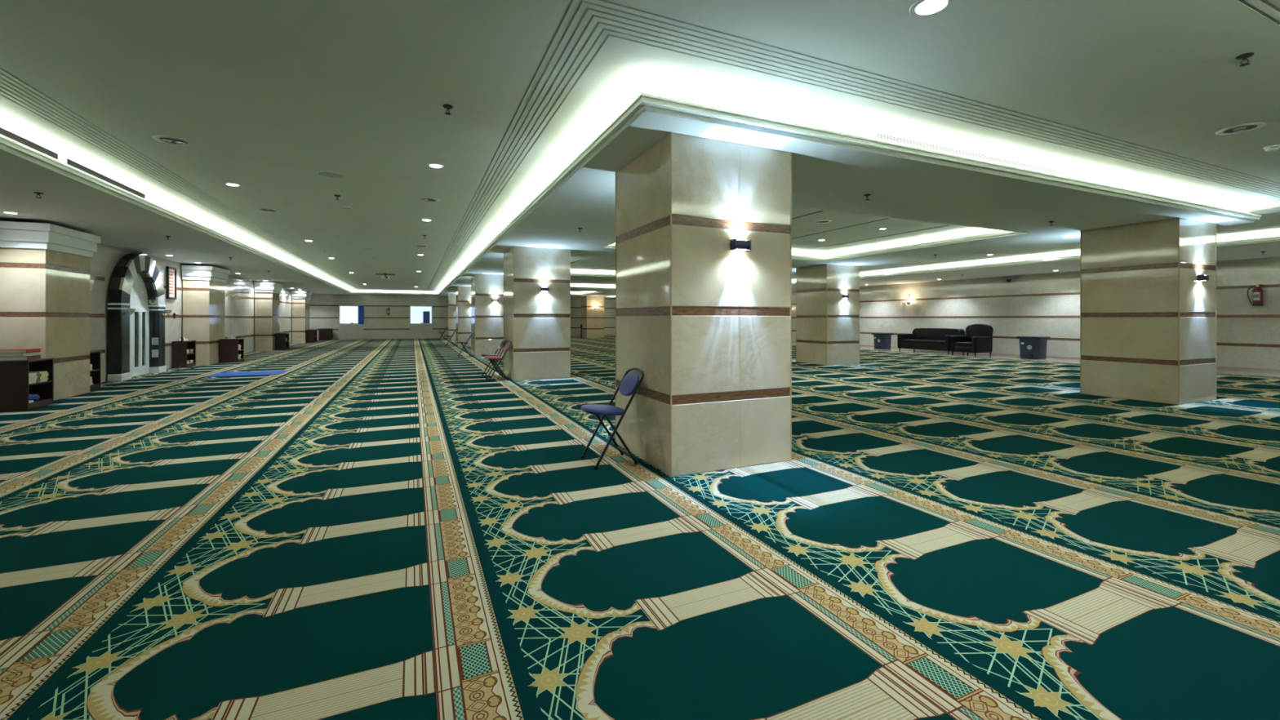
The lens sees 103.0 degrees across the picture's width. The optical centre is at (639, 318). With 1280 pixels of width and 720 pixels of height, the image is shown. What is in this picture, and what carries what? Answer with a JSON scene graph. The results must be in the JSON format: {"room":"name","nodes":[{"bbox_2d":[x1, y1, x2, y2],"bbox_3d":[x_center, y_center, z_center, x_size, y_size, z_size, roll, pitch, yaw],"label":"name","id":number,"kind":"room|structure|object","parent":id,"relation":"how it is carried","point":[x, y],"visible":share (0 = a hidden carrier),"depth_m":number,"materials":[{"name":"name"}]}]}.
{"room":"mosque","nodes":[
{"label":"mosque","id":0,"kind":"room"},
{"bbox_2d":[0,219,293,382],"bbox_3d":[-11.492,-0.218,11.242,0.200,3.060,43.300,0,0,-24],"label":"wall","id":1,"kind":"structure","parent":0,"point":[103,264],"depth_m":13.37,"materials":[{"name":"paint"}]},
{"bbox_2d":[89,313,105,317],"bbox_3d":[-10.674,-0.065,9.628,0.031,0.075,1.950,0,0,-24],"label":"trim","id":2,"kind":"structure","parent":1,"relation":"attached to","point":[91,315],"depth_m":10.28,"materials":[{"name":"brown stone"}]},
{"bbox_2d":[89,275,105,280],"bbox_3d":[-10.674,-0.816,9.628,0.031,0.075,1.950,0,0,-24],"label":"trim","id":3,"kind":"structure","parent":1,"relation":"attached to","point":[93,277],"depth_m":10.28,"materials":[{"name":"wood"}]},
{"bbox_2d":[166,266,176,299],"bbox_3d":[-12.311,-0.936,13.382,0.050,0.840,0.500,0,0,-24],"label":"framed piece","id":4,"kind":"object","parent":1,"relation":"attached to","point":[171,271],"visible":1,"depth_m":13.37,"materials":[{"name":"black metal"}]},
{"bbox_2d":[164,315,181,317],"bbox_3d":[-12.293,-0.065,13.255,0.031,0.075,1.651,0,0,-24],"label":"trim","id":5,"kind":"structure","parent":1,"relation":"attached to","point":[167,316],"depth_m":13.45,"materials":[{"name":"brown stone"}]},
{"bbox_2d":[224,315,253,318],"bbox_3d":[-14.325,-0.065,17.807,0.031,0.075,5.720,0,0,-24],"label":"trim","id":6,"kind":"structure","parent":1,"relation":"attached to","point":[225,317],"depth_m":18.66,"materials":[{"name":"brown stone"}]},
{"bbox_2d":[225,293,253,299],"bbox_3d":[-14.325,-0.816,17.807,0.031,0.075,5.720,0,0,-24],"label":"trim","id":7,"kind":"structure","parent":1,"relation":"attached to","point":[226,295],"depth_m":18.71,"materials":[{"name":"brown stone"}]},
{"bbox_2d":[225,334,253,338],"bbox_3d":[-14.325,0.670,17.807,0.031,0.075,5.720,0,0,-24],"label":"trim","id":8,"kind":"structure","parent":1,"relation":"attached to","point":[248,335],"depth_m":19.07,"materials":[{"name":"wood"}]},
{"bbox_2d":[309,293,615,340],"bbox_3d":[-8.630,-0.218,36.120,25.311,3.060,0.200,0,0,-24],"label":"wall","id":9,"kind":"structure","parent":0,"point":[346,331],"depth_m":32.73,"materials":[{"name":"paint"}]},
{"bbox_2d":[338,305,364,324],"bbox_3d":[-18.067,-0.247,31.890,1.378,1.170,0.090,0,0,-24],"label":"window","id":10,"kind":"structure","parent":9,"relation":"in","point":[348,314],"depth_m":31.90,"materials":[{"name":"white glass"}]},
{"bbox_2d":[358,305,364,324],"bbox_3d":[-17.577,-0.247,32.076,0.318,1.157,0.030,0,0,-24],"label":"curtain","id":11,"kind":"object","parent":10,"relation":"hanging from","point":[361,308],"depth_m":32.07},
{"bbox_2d":[409,305,432,324],"bbox_3d":[-14.413,-0.254,33.527,1.378,1.209,0.080,0,0,-24],"label":"window","id":12,"kind":"structure","parent":9,"relation":"in","point":[418,314],"depth_m":33.53,"materials":[{"name":"white glass"}]},
{"bbox_2d":[422,311,430,323],"bbox_3d":[-14.104,-0.098,33.632,0.416,0.793,0.020,0,0,-24],"label":"curtain","id":13,"kind":"object","parent":12,"relation":"hanging from","point":[426,314],"depth_m":33.63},
{"bbox_2d":[309,304,615,308],"bbox_3d":[-8.594,-0.816,36.038,25.311,0.075,0.031,0,0,-24],"label":"trim","id":14,"kind":"structure","parent":9,"relation":"attached to","point":[309,304],"depth_m":32.66,"materials":[{"name":"brown stone"}]},
{"bbox_2d":[309,316,615,318],"bbox_3d":[-8.594,-0.065,36.038,25.311,0.075,0.031,0,0,-24],"label":"trim","id":15,"kind":"structure","parent":9,"relation":"attached to","point":[309,317],"depth_m":32.35,"materials":[{"name":"wood"}]},
{"bbox_2d":[309,327,615,330],"bbox_3d":[-8.594,0.670,36.038,25.311,0.075,0.031,0,0,-24],"label":"trim","id":16,"kind":"structure","parent":9,"relation":"attached to","point":[571,327],"depth_m":32.96,"materials":[{"name":"wood"}]},
{"bbox_2d":[0,335,1279,719],"bbox_3d":[-0.705,1.306,16.057,23.426,0.012,42.900,0,0,-24],"label":"floor","id":17,"kind":"structure","parent":0,"point":[381,529],"depth_m":2.89,"materials":[{"name":"carpet"}]},
{"bbox_2d":[0,357,54,411],"bbox_3d":[-9.098,0.948,7.399,0.597,0.704,0.588,0,0,-24],"label":"bookcase","id":18,"kind":"object","parent":17,"relation":"on","point":[15,388],"visible":0.93,"depth_m":7.24,"materials":[{"name":"brown wood"}]},
{"bbox_2d":[0,355,40,360],"bbox_3d":[-9.077,0.569,7.380,0.420,0.055,0.320,0,0,-27],"label":"binder","id":19,"kind":"object","parent":18,"relation":"on","point":[34,357],"visible":0.88,"depth_m":7.30,"materials":[{"name":"paper"}]},
{"bbox_2d":[0,351,39,356],"bbox_3d":[-9.079,0.517,7.373,0.390,0.045,0.310,0,0,-22],"label":"binder","id":20,"kind":"object","parent":19,"relation":"on","point":[37,353],"visible":0.85,"depth_m":7.29,"materials":[{"name":"paper"}]},
{"bbox_2d":[0,347,40,353],"bbox_3d":[-9.075,0.467,7.375,0.420,0.055,0.330,0,0,-26],"label":"binder","id":21,"kind":"object","parent":20,"relation":"on","point":[2,350],"visible":1,"depth_m":7.30,"materials":[{"name":"paper"}]},
{"bbox_2d":[28,394,39,400],"bbox_3d":[-9.009,1.156,7.478,0.262,0.107,0.289,0,0,-24],"label":"folded cloth","id":22,"kind":"object","parent":18,"relation":"on","point":[31,397],"visible":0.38,"depth_m":7.48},
{"bbox_3d":[-9.009,0.927,7.575,0.200,0.024,0.170,0,0,-24],"label":"book","id":23,"kind":"object","parent":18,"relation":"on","visible":0},
{"bbox_2d":[35,377,48,380],"bbox_3d":[-9.003,0.902,7.582,0.200,0.024,0.170,0,0,-24],"label":"book","id":24,"kind":"object","parent":23,"relation":"on","point":[42,379],"visible":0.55,"depth_m":7.59,"materials":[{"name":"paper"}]},
{"bbox_3d":[-9.010,0.877,7.575,0.200,0.024,0.170,0,0,-24],"label":"book","id":25,"kind":"object","parent":24,"relation":"on","visible":0},
{"bbox_3d":[-9.003,0.852,7.583,0.200,0.024,0.170,0,0,-26],"label":"book","id":26,"kind":"object","parent":25,"relation":"on","visible":0},
{"bbox_2d":[36,373,48,375],"bbox_3d":[-9.002,0.827,7.584,0.200,0.024,0.170,0,0,-25],"label":"book","id":27,"kind":"object","parent":26,"relation":"on","point":[42,374],"visible":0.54,"depth_m":7.58,"materials":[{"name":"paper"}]},
{"bbox_2d":[28,371,47,373],"bbox_3d":[-9.010,0.802,7.574,0.200,0.024,0.170,0,0,-24],"label":"book","id":28,"kind":"object","parent":27,"relation":"on","point":[37,372],"visible":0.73,"depth_m":7.58,"materials":[{"name":"paper"}]},
{"bbox_2d":[0,220,100,400],"bbox_3d":[-9.687,-0.085,8.346,0.686,2.769,1.396,0,0,-24],"label":"pier","id":29,"kind":"object","parent":17,"relation":"on","point":[45,268],"visible":0.92,"depth_m":7.98,"materials":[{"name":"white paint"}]},
{"bbox_2d":[89,351,102,390],"bbox_3d":[-10.172,0.948,9.183,0.454,0.704,0.588,0,0,-24],"label":"bookcase","id":30,"kind":"object","parent":17,"relation":"on","point":[95,356],"visible":0.2,"depth_m":9.48,"materials":[{"name":"brown wood"}]},
{"bbox_2d":[107,253,166,381],"bbox_3d":[-11.380,-0.098,11.577,0.229,2.795,2.110,0,0,-24],"label":"mihrab","id":31,"kind":"object","parent":17,"relation":"on","point":[135,282],"visible":0.92,"depth_m":11.51,"materials":[{"name":"black stone"}]},
{"bbox_2d":[124,308,135,315],"bbox_3d":[-10.854,-0.143,10.825,0.155,0.148,0.218,0,0,-24],"label":"wall lamp","id":32,"kind":"object","parent":31,"relation":"attached to","point":[131,311],"visible":1,"depth_m":10.79,"materials":[{"name":"gold metal"}]},
{"bbox_2d":[151,349,158,357],"bbox_3d":[-11.622,0.832,12.206,0.120,0.180,0.004,0,0,-24],"label":"paper notice","id":33,"kind":"object","parent":31,"relation":"attached to","point":[154,352],"visible":1,"depth_m":12.21,"materials":[{"name":"grey"}]},
{"bbox_2d":[151,337,158,344],"bbox_3d":[-11.622,0.539,12.206,0.120,0.170,0.004,0,0,-24],"label":"paper notice","id":34,"kind":"object","parent":31,"relation":"attached to","point":[154,340],"visible":1,"depth_m":12.21,"materials":[{"name":"grey"}]},
{"bbox_2d":[162,310,172,315],"bbox_3d":[-11.588,-0.143,12.469,0.155,0.148,0.218,0,0,-24],"label":"wall lamp","id":35,"kind":"object","parent":31,"relation":"attached to","point":[166,312],"visible":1,"depth_m":12.44,"materials":[{"name":"gold metal"}]},
{"bbox_2d":[173,312,193,370],"bbox_3d":[-11.668,0.577,12.963,0.391,1.444,0.425,0,0,-24],"label":"microphone stand","id":36,"kind":"object","parent":17,"relation":"on","point":[174,313],"visible":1,"depth_m":13.02,"materials":[{"name":"black metal"}]},
{"bbox_2d":[172,340,195,368],"bbox_3d":[-12.306,0.948,13.754,0.311,0.704,0.640,0,0,-24],"label":"bookcase","id":37,"kind":"object","parent":17,"relation":"on","point":[189,344],"visible":0.8,"depth_m":13.51,"materials":[{"name":"brown wood"}]},
{"bbox_2d":[181,265,230,365],"bbox_3d":[-12.549,-0.085,14.756,0.686,2.769,1.500,0,0,-24],"label":"pier","id":38,"kind":"object","parent":17,"relation":"on","point":[203,286],"visible":0.94,"depth_m":14.22,"materials":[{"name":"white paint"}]},
{"bbox_2d":[219,337,244,363],"bbox_3d":[-12.242,0.948,15.285,0.454,0.704,0.601,0,0,-24],"label":"bookcase","id":39,"kind":"object","parent":17,"relation":"on","point":[229,352],"visible":0.99,"depth_m":15.04,"materials":[{"name":"brown wood"}]},
{"bbox_2d":[203,370,286,377],"bbox_3d":[-9.262,1.295,12.024,1.391,0.010,0.962,0,0,-24],"label":"mat","id":40,"kind":"object","parent":17,"relation":"on","point":[268,372],"visible":1,"depth_m":12.01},
{"bbox_2d":[253,282,283,351],"bbox_3d":[-15.397,-0.085,21.137,0.686,2.769,1.435,0,0,-24],"label":"pier","id":41,"kind":"object","parent":17,"relation":"on","point":[267,295],"visible":0.94,"depth_m":20.59,"materials":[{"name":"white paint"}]},
{"bbox_2d":[275,333,288,350],"bbox_3d":[-14.993,0.948,21.353,0.376,0.704,0.666,0,0,-24],"label":"bookcase","id":42,"kind":"object","parent":17,"relation":"on","point":[281,344],"visible":0.99,"depth_m":21.07,"materials":[{"name":"brown wood"}]},
{"bbox_2d":[291,290,311,343],"bbox_3d":[-18.219,-0.085,27.458,0.686,2.769,1.500,0,0,-24],"label":"pier","id":43,"kind":"object","parent":17,"relation":"on","point":[300,299],"visible":0.97,"depth_m":26.87,"materials":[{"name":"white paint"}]},
{"bbox_2d":[306,329,316,342],"bbox_3d":[-17.802,0.948,27.644,0.376,0.704,0.666,0,0,-24],"label":"bookcase","id":44,"kind":"object","parent":17,"relation":"on","point":[311,334],"visible":0.99,"depth_m":27.36,"materials":[{"name":"brown wood"}]},
{"bbox_2d":[318,328,333,340],"bbox_3d":[-19.054,0.948,30.894,0.662,0.704,0.601,0,0,-24],"label":"bookcase","id":45,"kind":"object","parent":17,"relation":"on","point":[324,334],"visible":0.96,"depth_m":30.65,"materials":[{"name":"brown wood"}]},
{"bbox_2d":[446,293,455,340],"bbox_3d":[-11.113,-0.114,31.151,1.249,2.829,1.249,0,0,-24],"label":"marble column","id":46,"kind":"structure","parent":17,"relation":"on","point":[451,297],"depth_m":30.44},
{"bbox_2d":[444,328,457,346],"bbox_3d":[-9.010,0.879,24.238,0.541,0.841,0.412,0,0,-24],"label":"folding chair","id":47,"kind":"object","parent":17,"relation":"on","point":[456,328],"visible":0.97,"depth_m":24.12,"materials":[{"name":"black metal"}]},
{"bbox_2d":[455,285,471,346],"bbox_3d":[-8.193,-0.114,24.611,1.249,2.829,1.249,0,0,-24],"label":"marble column","id":48,"kind":"structure","parent":17,"relation":"on","point":[463,294],"depth_m":23.93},
{"bbox_2d":[456,332,473,356],"bbox_3d":[-6.069,0.879,17.649,0.541,0.841,0.412,0,0,-24],"label":"folding chair","id":49,"kind":"object","parent":17,"relation":"on","point":[471,334],"visible":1,"depth_m":17.53,"materials":[{"name":"black metal"}]},
{"bbox_2d":[471,273,503,356],"bbox_3d":[-5.273,-0.114,18.070,1.249,2.829,1.249,0,0,-24],"label":"marble column","id":50,"kind":"structure","parent":17,"relation":"on","point":[486,314],"depth_m":17.45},
{"bbox_2d":[480,338,506,377],"bbox_3d":[-3.292,0.879,11.429,0.541,0.841,0.412,0,0,-24],"label":"folding chair","id":51,"kind":"object","parent":17,"relation":"on","point":[501,345],"visible":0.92,"depth_m":11.34,"materials":[{"name":"black metal"}]},
{"bbox_2d":[484,340,511,382],"bbox_3d":[-3.005,0.879,10.788,0.541,0.841,0.412,0,0,-24],"label":"folding chair","id":52,"kind":"object","parent":17,"relation":"on","point":[508,344],"visible":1,"depth_m":10.68,"materials":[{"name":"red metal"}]},
{"bbox_2d":[503,245,570,380],"bbox_3d":[-2.353,-0.114,11.529,1.249,2.829,1.249,0,0,-24],"label":"marble column","id":53,"kind":"structure","parent":17,"relation":"on","point":[537,323],"depth_m":10.99,"materials":[{"name":"stone"}]},
{"bbox_2d":[540,286,548,291],"bbox_3d":[-2.050,-0.637,10.943,0.164,0.092,0.079,0,0,-24],"label":"wall lamp","id":54,"kind":"object","parent":53,"relation":"attached to","point":[542,289],"visible":1,"depth_m":10.91,"materials":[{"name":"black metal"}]},
{"bbox_2d":[581,295,604,337],"bbox_3d":[-3.227,-0.114,34.672,1.249,2.829,1.249,0,0,-24],"label":"marble column","id":55,"kind":"structure","parent":17,"relation":"on","point":[592,320],"depth_m":34.13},
{"bbox_2d":[581,367,644,470],"bbox_3d":[-0.263,0.879,4.645,0.541,0.841,0.412,0,0,-24],"label":"folding chair","id":56,"kind":"object","parent":17,"relation":"on","point":[630,383],"visible":1,"depth_m":4.57,"materials":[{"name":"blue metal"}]},
{"bbox_2d":[615,132,791,477],"bbox_3d":[0.568,-0.114,4.989,1.249,2.829,1.249,0,0,-24],"label":"marble column","id":57,"kind":"structure","parent":17,"relation":"on","point":[707,325],"depth_m":4.44,"materials":[{"name":"stone"}]},
{"bbox_2d":[730,238,751,251],"bbox_3d":[0.870,-0.637,4.402,0.164,0.092,0.079,0,0,-24],"label":"wall lamp","id":58,"kind":"object","parent":57,"relation":"attached to","point":[735,244],"visible":1,"depth_m":4.37,"materials":[{"name":"black metal"}]},
{"bbox_2d":[795,264,859,364],"bbox_3d":[5.533,-0.114,15.050,1.249,2.829,1.249,0,0,-24],"label":"marble column","id":59,"kind":"structure","parent":17,"relation":"on","point":[828,323],"depth_m":14.57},
{"bbox_2d":[1080,217,1216,404],"bbox_3d":[8.453,-0.114,8.509,1.249,2.829,1.249,0,0,-24],"label":"marble column","id":60,"kind":"structure","parent":17,"relation":"on","point":[1148,324],"depth_m":8.08,"materials":[{"name":"stone"}]},
{"bbox_2d":[1197,274,1208,280],"bbox_3d":[8.755,-0.637,7.923,0.164,0.092,0.079,0,0,-24],"label":"wall lamp","id":61,"kind":"object","parent":60,"relation":"attached to","point":[1200,277],"visible":1,"depth_m":7.89,"materials":[{"name":"black metal"}]},
{"bbox_2d":[0,0,1279,292],"bbox_3d":[0.155,-1.820,16.442,25.711,0.142,43.300,0,0,-24],"label":"ceiling","id":62,"kind":"structure","parent":0,"point":[269,95],"depth_m":3.90,"materials":[{"name":"paint"}]},
{"bbox_2d":[0,127,57,159],"bbox_3d":[-5.787,-1.712,4.549,0.004,0.062,1.846,0,0,-24],"label":"ceiling vent","id":63,"kind":"object","parent":62,"relation":"in","point":[4,132],"visible":0.96,"depth_m":4.97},
{"bbox_2d":[66,158,145,199],"bbox_3d":[-6.587,-1.712,6.341,0.004,0.062,1.768,0,0,-24],"label":"ceiling vent","id":64,"kind":"object","parent":62,"relation":"in","point":[70,162],"visible":0.98,"depth_m":6.19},
{"bbox_2d":[151,134,194,146],"bbox_3d":[-4.574,-1.742,4.993,0.304,0.014,0.304,0,0,-41],"label":"recessed light","id":65,"kind":"object","parent":62,"relation":"in","point":[169,140],"visible":1,"depth_m":4.97,"materials":[{"name":"white plastic"}]},
{"bbox_2d":[224,182,240,186],"bbox_3d":[-5.302,-1.746,6.629,0.174,0.006,0.174,0,0,-24],"label":"recessed light","id":66,"kind":"object","parent":62,"relation":"in","point":[226,184],"visible":1,"depth_m":6.63,"materials":[{"name":"white plastic"}]},
{"bbox_2d":[256,208,279,212],"bbox_3d":[-5.979,-1.742,8.185,0.304,0.014,0.304,0,0,-41],"label":"recessed light","id":67,"kind":"object","parent":62,"relation":"in","point":[268,210],"visible":1,"depth_m":8.17,"materials":[{"name":"white plastic"}]},
{"bbox_2d":[315,170,345,178],"bbox_3d":[-3.742,-1.744,6.170,0.306,0.008,0.306,0,0,-24],"label":"ceiling speaker","id":68,"kind":"object","parent":62,"relation":"attached to","point":[323,173],"visible":1,"depth_m":6.14,"materials":[{"name":"white plastic"}]},
{"bbox_2d":[318,172,343,177],"bbox_3d":[-3.742,-1.745,6.170,0.270,0.003,0.270,0,0,-24],"label":"grille","id":69,"kind":"object","parent":68,"relation":"attached to","point":[331,175],"depth_m":6.18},
{"bbox_2d":[343,206,351,210],"bbox_3d":[-4.576,-1.724,7.974,0.110,0.048,0.109,0,0,-24],"label":"smoke detector","id":70,"kind":"object","parent":62,"relation":"attached to","point":[347,208],"visible":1,"depth_m":7.95,"materials":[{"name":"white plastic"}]},
{"bbox_2d":[375,273,395,279],"bbox_3d":[-9.942,-1.649,19.881,0.545,0.200,0.500,0,0,18],"label":"projector","id":71,"kind":"object","parent":62,"relation":"attached to","point":[384,274],"visible":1,"depth_m":19.79,"materials":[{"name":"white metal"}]},
{"bbox_2d":[417,196,439,202],"bbox_3d":[-3.100,-1.742,7.471,0.304,0.014,0.304,0,0,-41],"label":"recessed light","id":72,"kind":"object","parent":62,"relation":"in","point":[423,199],"visible":1,"depth_m":7.46,"materials":[{"name":"white plastic"}]},
{"bbox_2d":[427,163,443,168],"bbox_3d":[-2.333,-1.746,5.812,0.174,0.006,0.174,0,0,-24],"label":"recessed light","id":73,"kind":"object","parent":62,"relation":"in","point":[431,165],"visible":1,"depth_m":5.81,"materials":[{"name":"white plastic"}]},
{"bbox_2d":[430,164,440,167],"bbox_3d":[-2.333,-1.745,5.812,0.123,0.003,0.123,0,0,-24],"label":"diffuser","id":74,"kind":"object","parent":73,"relation":"attached to","point":[431,166],"depth_m":5.82,"materials":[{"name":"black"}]},
{"bbox_2d":[442,104,453,115],"bbox_3d":[-1.578,-1.714,4.184,0.084,0.068,0.083,0,0,32],"label":"sprinkler","id":75,"kind":"object","parent":62,"relation":"attached to","point":[447,107],"visible":1,"depth_m":4.17,"materials":[{"name":"black metal"}]},
{"bbox_2d":[0,84,1279,297],"bbox_3d":[-0.241,-1.639,15.496,19.058,0.220,41.496,0,0,-24],"label":"trim","id":76,"kind":"structure","parent":62,"relation":"attached to","point":[652,99],"depth_m":5.44,"materials":[{"name":"paint"}]},
{"bbox_2d":[875,132,1077,178],"bbox_3d":[3.725,-1.712,5.432,3.328,0.062,0.004,0,0,-24],"label":"strip light","id":77,"kind":"object","parent":76,"relation":"attached to","point":[879,135],"visible":1,"depth_m":5.31,"materials":[{"name":"grey plastic"}]},
{"bbox_2d":[813,220,831,223],"bbox_3d":[3.291,-1.742,9.174,0.304,0.014,0.304,0,0,-24],"label":"recessed light","id":78,"kind":"object","parent":62,"relation":"in","point":[817,221],"visible":1,"depth_m":9.15,"materials":[{"name":"white plastic"}]},
{"bbox_2d":[791,217,888,239],"bbox_3d":[3.674,-1.752,10.298,0.031,0.014,3.143,0,0,-24],"label":"trim","id":79,"kind":"structure","parent":62,"relation":"attached to","point":[886,218],"depth_m":9.80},
{"bbox_2d":[823,225,947,247],"bbox_3d":[5.122,-1.752,10.944,0.031,0.014,3.143,0,0,-24],"label":"trim","id":80,"kind":"structure","parent":62,"relation":"attached to","point":[944,225],"depth_m":10.67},
{"bbox_2d":[909,0,954,17],"bbox_3d":[1.625,-1.746,2.841,0.220,0.006,0.220,0,0,-24],"label":"recessed light","id":81,"kind":"object","parent":62,"relation":"in","point":[920,8],"visible":1,"depth_m":2.85,"materials":[{"name":"white plastic"}]},
{"bbox_2d":[915,0,947,14],"bbox_3d":[1.625,-1.745,2.841,0.156,0.003,0.156,0,0,-24],"label":"diffuser","id":82,"kind":"object","parent":81,"relation":"attached to","point":[924,6],"depth_m":2.85,"materials":[{"name":"white"}]},
{"bbox_2d":[1215,122,1266,134],"bbox_3d":[5.518,-1.742,4.683,0.304,0.014,0.304,0,0,-36],"label":"recessed light","id":83,"kind":"object","parent":62,"relation":"in","point":[1246,127],"visible":1,"depth_m":4.67,"materials":[{"name":"white plastic"}]},
{"bbox_2d":[1235,52,1254,66],"bbox_3d":[4.013,-1.714,3.380,0.083,0.068,0.084,0,0,-40],"label":"sprinkler","id":84,"kind":"object","parent":62,"relation":"attached to","point":[1244,56],"visible":1,"depth_m":3.37,"materials":[{"name":"black metal"}]},
{"bbox_2d":[1263,144,1279,151],"bbox_3d":[6.420,-1.724,5.173,0.110,0.048,0.109,0,0,-24],"label":"smoke detector","id":85,"kind":"object","parent":62,"relation":"attached to","point":[1273,148],"visible":1,"depth_m":5.15,"materials":[{"name":"white plastic"}]},
{"bbox_2d":[0,111,1279,298],"bbox_3d":[0.142,-1.547,16.471,25.441,0.036,42.965,0,0,-24],"label":"ceiling","id":86,"kind":"structure","parent":0,"point":[824,176],"depth_m":7.22,"materials":[{"name":"paint"}]},
{"bbox_2d":[1,211,19,213],"bbox_3d":[-9.066,-1.526,7.336,0.162,0.006,0.162,0,0,-24],"label":"recessed light","id":87,"kind":"object","parent":86,"relation":"in","point":[8,212],"visible":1,"depth_m":7.31,"materials":[{"name":"white plastic"}]},
{"bbox_2d":[33,191,44,198],"bbox_3d":[-7.289,-1.495,6.173,0.083,0.068,0.084,0,0,41],"label":"sprinkler","id":88,"kind":"object","parent":86,"relation":"attached to","point":[37,193],"visible":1,"depth_m":6.16,"materials":[{"name":"black metal"}]},
{"bbox_2d":[570,290,606,295],"bbox_3d":[-5.704,-1.639,29.644,6.396,0.220,4.911,0,0,-24],"label":"trim","id":89,"kind":"structure","parent":86,"relation":"attached to","point":[572,293],"depth_m":32.63,"materials":[{"name":"paint"}]},
{"bbox_2d":[570,258,615,277],"bbox_3d":[0.137,-1.639,16.563,6.396,0.220,4.911,0,0,-24],"label":"trim","id":90,"kind":"structure","parent":86,"relation":"attached to","point":[573,272],"depth_m":18.39,"materials":[{"name":"paint"}]},
{"bbox_2d":[570,280,615,288],"bbox_3d":[-2.783,-1.639,23.104,6.396,0.220,4.911,0,0,-24],"label":"trim","id":91,"kind":"structure","parent":86,"relation":"attached to","point":[572,286],"depth_m":25.91,"materials":[{"name":"paint"}]},
{"bbox_2d":[602,206,1027,261],"bbox_3d":[3.057,-1.639,10.022,6.396,0.220,4.911,0,0,-24],"label":"trim","id":92,"kind":"structure","parent":86,"relation":"attached to","point":[982,233],"depth_m":11.14,"materials":[{"name":"paint"}]},
{"bbox_2d":[791,256,1279,369],"bbox_3d":[11.803,-0.218,21.642,0.200,3.060,43.300,0,0,-24],"label":"wall","id":93,"kind":"structure","parent":0,"point":[1264,271],"depth_m":17.34,"materials":[{"name":"paint"}]},
{"bbox_2d":[902,293,911,305],"bbox_3d":[11.463,-0.828,21.846,0.255,0.485,0.370,0,0,-24],"label":"wall lamp","id":94,"kind":"object","parent":93,"relation":"attached to","point":[908,302],"visible":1,"depth_m":21.87,"materials":[{"name":"gold metal"}]},
{"bbox_2d":[1000,276,1018,282],"bbox_3d":[13.142,-1.387,18.139,0.210,0.175,0.540,0,0,-24],"label":"ceiling camera","id":95,"kind":"object","parent":93,"relation":"attached to","point":[1007,279],"visible":1,"depth_m":18.07,"materials":[{"name":"grey plastic"}]},
{"bbox_2d":[791,314,1279,318],"bbox_3d":[11.721,-0.065,21.605,0.031,0.075,42.900,0,0,-24],"label":"trim","id":96,"kind":"structure","parent":93,"relation":"attached to","point":[1264,315],"depth_m":18.19,"materials":[{"name":"brown stone"}]},
{"bbox_2d":[791,284,1279,305],"bbox_3d":[11.721,-0.816,21.605,0.031,0.075,42.900,0,0,-24],"label":"trim","id":97,"kind":"structure","parent":93,"relation":"attached to","point":[1270,285],"depth_m":17.91,"materials":[{"name":"brown stone"}]},
{"bbox_2d":[791,341,1279,372],"bbox_3d":[11.702,1.281,21.597,0.020,0.062,42.900,0,0,-24],"label":"baseboard","id":98,"kind":"structure","parent":93,"relation":"attached to","point":[997,353],"depth_m":16.54,"materials":[{"name":"wood"}]},
{"bbox_2d":[791,329,1279,347],"bbox_3d":[11.721,0.670,21.605,0.031,0.075,42.900,0,0,-24],"label":"trim","id":99,"kind":"structure","parent":93,"relation":"attached to","point":[1003,337],"depth_m":13.44,"materials":[{"name":"wood"}]},
{"bbox_2d":[1247,284,1263,306],"bbox_3d":[15.501,-0.594,12.815,0.236,0.544,0.198,0,0,29],"label":"fire extinguisher","id":100,"kind":"object","parent":93,"relation":"attached to","point":[1257,292],"visible":1,"depth_m":12.75,"materials":[{"name":"red paint"}]},
{"bbox_2d":[1253,293,1259,297],"bbox_3d":[15.445,-0.570,12.761,0.017,0.095,0.103,0,0,-24],"label":"print","id":101,"kind":"object","parent":100,"relation":"attached to","point":[1255,295],"depth_m":12.76},
{"bbox_2d":[791,342,1279,377],"bbox_3d":[0.155,1.381,16.442,25.911,0.138,43.500,0,0,-24],"label":"floor","id":102,"kind":"structure","parent":0,"point":[1273,374],"depth_m":16.71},
{"bbox_2d":[871,332,893,349],"bbox_3d":[10.540,0.961,22.146,0.565,0.702,0.687,0,0,-24],"label":"waste bin","id":103,"kind":"object","parent":102,"relation":"on","point":[882,340],"visible":1,"depth_m":21.92,"materials":[{"name":"blue plastic"}]},
{"bbox_2d":[897,328,965,354],"bbox_3d":[11.462,0.845,20.052,1.089,0.935,2.210,0,0,-24],"label":"sofa","id":104,"kind":"object","parent":102,"relation":"on","point":[927,339],"visible":0.82,"depth_m":20.04,"materials":[{"name":"black leather"}]},
{"bbox_2d":[901,339,933,343],"bbox_3d":[11.146,0.912,20.428,0.780,0.140,0.937,0,0,-24],"label":"seat cushion","id":105,"kind":"object","parent":104,"relation":"on","point":[903,341],"depth_m":20.21,"materials":[{"name":"black leather"}]},
{"bbox_2d":[922,340,945,345],"bbox_3d":[11.532,0.912,19.565,0.780,0.140,0.937,0,0,-24],"label":"seat cushion","id":106,"kind":"object","parent":104,"relation":"on","point":[924,342],"depth_m":19.46,"materials":[{"name":"black leather"}]},
{"bbox_2d":[950,324,993,355],"bbox_3d":[12.072,0.752,18.502,1.097,1.120,0.980,0,0,-24],"label":"armchair","id":107,"kind":"object","parent":102,"relation":"on","point":[978,338],"visible":1,"depth_m":18.31,"materials":[{"name":"black leather"}]},
{"bbox_2d":[955,342,971,346],"bbox_3d":[11.946,0.922,18.445,0.780,0.140,0.614,0,0,-24],"label":"seat cushion","id":108,"kind":"object","parent":107,"relation":"on","point":[957,344],"depth_m":18.33,"materials":[{"name":"black leather"}]},
{"bbox_2d":[1016,336,1050,359],"bbox_3d":[12.941,0.948,16.768,0.585,0.728,0.713,0,0,-24],"label":"waste bin","id":109,"kind":"object","parent":102,"relation":"on","point":[1030,347],"visible":1,"depth_m":16.56,"materials":[{"name":"blue plastic"}]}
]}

